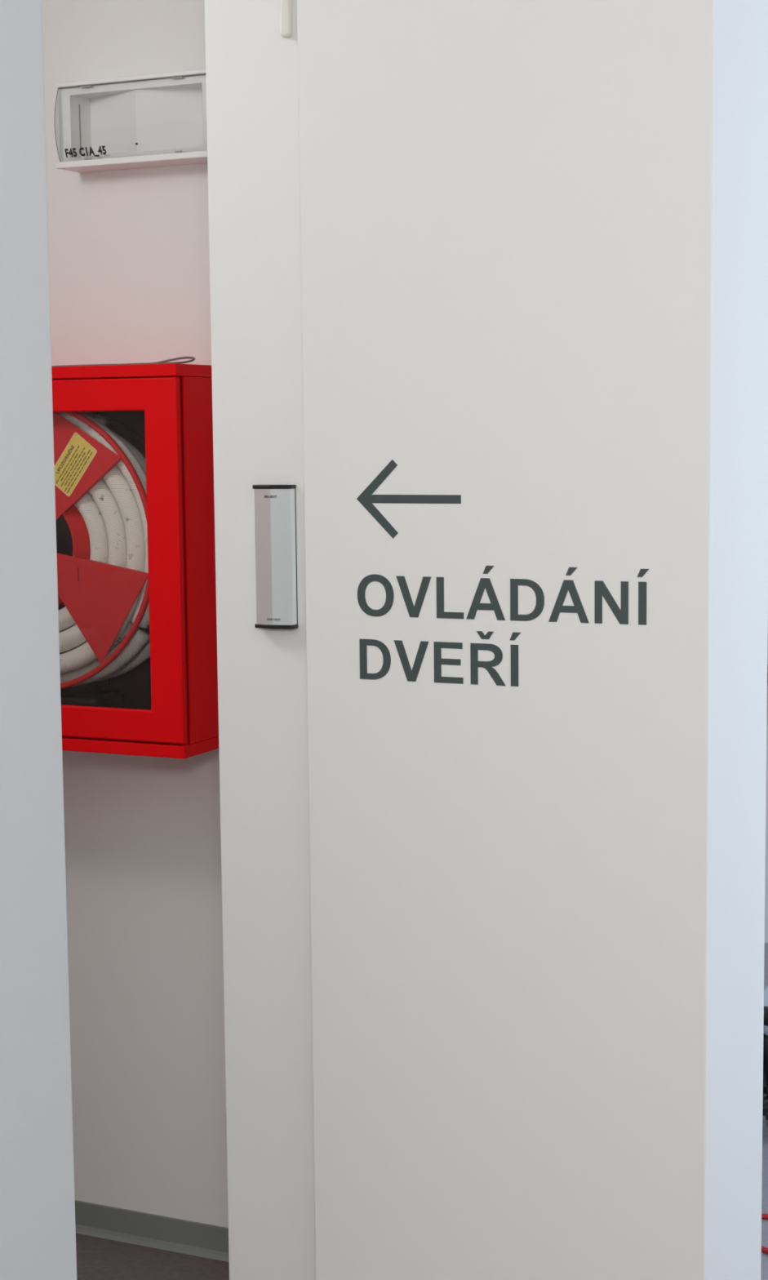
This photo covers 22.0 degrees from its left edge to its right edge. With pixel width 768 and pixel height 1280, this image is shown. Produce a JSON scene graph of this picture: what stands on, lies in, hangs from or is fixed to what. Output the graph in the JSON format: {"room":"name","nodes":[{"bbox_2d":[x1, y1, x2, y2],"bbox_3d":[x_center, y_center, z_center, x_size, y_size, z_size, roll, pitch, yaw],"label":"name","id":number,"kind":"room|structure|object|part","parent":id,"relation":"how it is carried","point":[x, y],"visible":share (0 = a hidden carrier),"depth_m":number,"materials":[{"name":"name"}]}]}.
{"room":"building corridor","nodes":[
{"label":"building corridor","id":0,"kind":"room"},
{"bbox_2d":[0,0,76,1279],"bbox_3d":[-1.118,0.252,0.214,0.158,2.700,3.600,2,7,25],"label":"wall","id":1,"kind":"structure","parent":0,"point":[37,1226],"depth_m":1.75,"materials":[{"name":"grey paint"}]},
{"bbox_2d":[41,0,228,1227],"bbox_3d":[-0.513,-0.147,3.905,2.400,2.700,0.150,2,7,25],"label":"wall","id":2,"kind":"structure","parent":0,"point":[129,253],"depth_m":3.84,"materials":[{"name":"white paint"}]},
{"bbox_2d":[54,68,207,173],"bbox_3d":[-0.449,-0.959,3.657,0.337,0.157,0.081,2,7,25],"label":"emergency light","id":3,"kind":"object","parent":2,"relation":"attached to","point":[153,120],"visible":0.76,"depth_m":3.65,"materials":[{"name":"white plastic"}]},
{"bbox_2d":[51,363,218,759],"bbox_3d":[-0.624,-0.160,3.733,0.701,0.696,0.250,2,7,25],"label":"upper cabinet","id":4,"kind":"object","parent":2,"relation":"attached to","point":[170,709],"visible":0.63,"depth_m":3.52,"materials":[{"name":"red metal"}]},
{"bbox_2d":[53,411,150,707],"bbox_3d":[-0.615,-0.147,3.750,0.546,0.615,0.200,2,7,25],"label":"hose reel","id":5,"kind":"object","parent":4,"relation":"in","point":[100,476],"visible":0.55,"depth_m":3.61,"materials":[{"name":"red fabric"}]},
{"bbox_2d":[56,445,92,493],"bbox_3d":[-0.564,-0.310,3.598,0.081,0.087,0.001,2,7,25],"label":"print","id":6,"kind":"object","parent":5,"relation":"attached to","point":[78,446],"depth_m":3.60},
{"bbox_3d":[-0.563,-0.307,3.600,0.200,0.239,0.002,2,7,25],"label":"spoke plate","id":7,"kind":"part","parent":5,"relation":"part of","materials":[{"name":"red metal"}]},
{"bbox_3d":[-0.531,-0.059,3.613,0.241,0.208,0.002,2,7,25],"label":"spoke plate","id":8,"kind":"part","parent":5,"relation":"part of","materials":[{"name":"red metal"}]},
{"bbox_3d":[-0.573,-0.172,3.843,0.691,0.653,0.006,2,7,25],"label":"panel","id":9,"kind":"part","parent":4,"relation":"part of","materials":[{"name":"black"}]},
{"bbox_2d":[51,356,195,366],"bbox_3d":[-0.486,-0.500,3.560,0.313,0.015,0.064,2,7,25],"label":"cable loop","id":10,"kind":"object","parent":4,"relation":"on","point":[164,362],"visible":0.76,"depth_m":3.53,"materials":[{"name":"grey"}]},
{"bbox_3d":[-0.302,-0.149,3.600,0.004,0.651,0.224,2,7,25],"label":"panel","id":11,"kind":"part","parent":4,"relation":"part of","materials":[{"name":"red metal"}]},
{"bbox_2d":[75,1200,229,1262],"bbox_3d":[-0.566,1.172,3.984,2.230,0.062,0.016,2,7,25],"label":"baseboard","id":12,"kind":"structure","parent":2,"relation":"attached to","point":[115,1224],"depth_m":3.94,"materials":[{"name":"grey plastic"}]},
{"bbox_2d":[75,942,767,1279],"bbox_3d":[0.309,1.431,2.232,5.600,0.100,8.400,2,7,25],"label":"floor","id":13,"kind":"structure","parent":0,"point":[97,1258],"depth_m":3.87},
{"bbox_2d":[761,1213,767,1253],"bbox_3d":[0.930,1.183,3.976,0.454,0.011,1.125,2,7,25],"label":"cable","id":14,"kind":"object","parent":13,"relation":"on","point":[765,1250],"visible":0.11,"depth_m":3.88,"materials":[{"name":"red plastic"}]},
{"bbox_2d":[762,986,767,1125],"bbox_3d":[0.992,0.947,4.555,0.342,0.354,0.347,2,7,25],"label":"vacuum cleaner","id":15,"kind":"object","parent":13,"relation":"on","point":[765,1111],"visible":0.17,"depth_m":4.51,"materials":[{"name":"black plastic"}]},
{"bbox_3d":[1.014,0.994,4.570,0.300,0.200,0.300,2,7,25],"label":"tank","id":16,"kind":"part","parent":15,"relation":"part of","materials":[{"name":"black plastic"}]},
{"bbox_3d":[1.012,0.832,4.553,0.310,0.125,0.310,2,7,25],"label":"lid","id":17,"kind":"part","parent":15,"relation":"part of","materials":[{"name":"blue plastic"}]},
{"bbox_2d":[297,0,767,1279],"bbox_3d":[0.213,-0.029,2.725,0.566,2.700,0.303,2,7,25],"label":"wall","id":18,"kind":"structure","parent":0,"point":[534,233],"depth_m":2.58,"materials":[{"name":"white paint"}]},
{"bbox_2d":[204,0,315,1279],"bbox_3d":[-0.132,-0.040,2.860,0.175,2.700,0.140,2,7,25],"label":"trim","id":19,"kind":"structure","parent":18,"relation":"attached to","point":[251,69],"depth_m":2.81,"materials":[{"name":"white paint"}]},
{"bbox_2d":[280,0,293,37],"bbox_3d":[-0.132,-0.906,2.678,0.019,0.175,0.013,2,7,25],"label":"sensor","id":20,"kind":"object","parent":19,"relation":"attached to","point":[286,6],"visible":1,"depth_m":2.68,"materials":[{"name":"white plastic"}]},
{"bbox_2d":[252,484,297,629],"bbox_3d":[-0.153,-0.117,2.771,0.061,0.201,0.022,2,7,25],"label":"door switch","id":21,"kind":"object","parent":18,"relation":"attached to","point":[275,505],"visible":1,"depth_m":2.76,"materials":[{"name":"silver metal"}]},
{"bbox_3d":[-0.149,-0.118,2.780,0.059,0.191,0.002,2,7,25],"label":"plate","id":22,"kind":"part","parent":21,"relation":"part of","materials":[{"name":"black plastic"}]},
{"bbox_2d":[356,459,461,538],"bbox_3d":[0.032,-0.187,2.623,0.152,0.105,0.001,2,7,25],"label":"arrow sign","id":23,"kind":"object","parent":18,"relation":"attached to","point":[366,498],"visible":1,"depth_m":2.63,"materials":[{"name":"grey paint"}]},
{"bbox_2d":[357,565,648,686],"bbox_3d":[0.150,-0.018,2.587,0.408,0.158,0.001,2,7,25],"label":"lettering","id":24,"kind":"object","parent":18,"relation":"attached to","point":[601,589],"depth_m":2.60,"materials":[{"name":"grey paint"}]},
{"bbox_2d":[764,629,767,942],"bbox_3d":[1.999,-0.371,5.762,5.600,2.700,0.150,2,7,25],"label":"wall","id":25,"kind":"structure","parent":0,"point":[766,789],"depth_m":6.16,"materials":[{"name":"white paint"}]}
]}

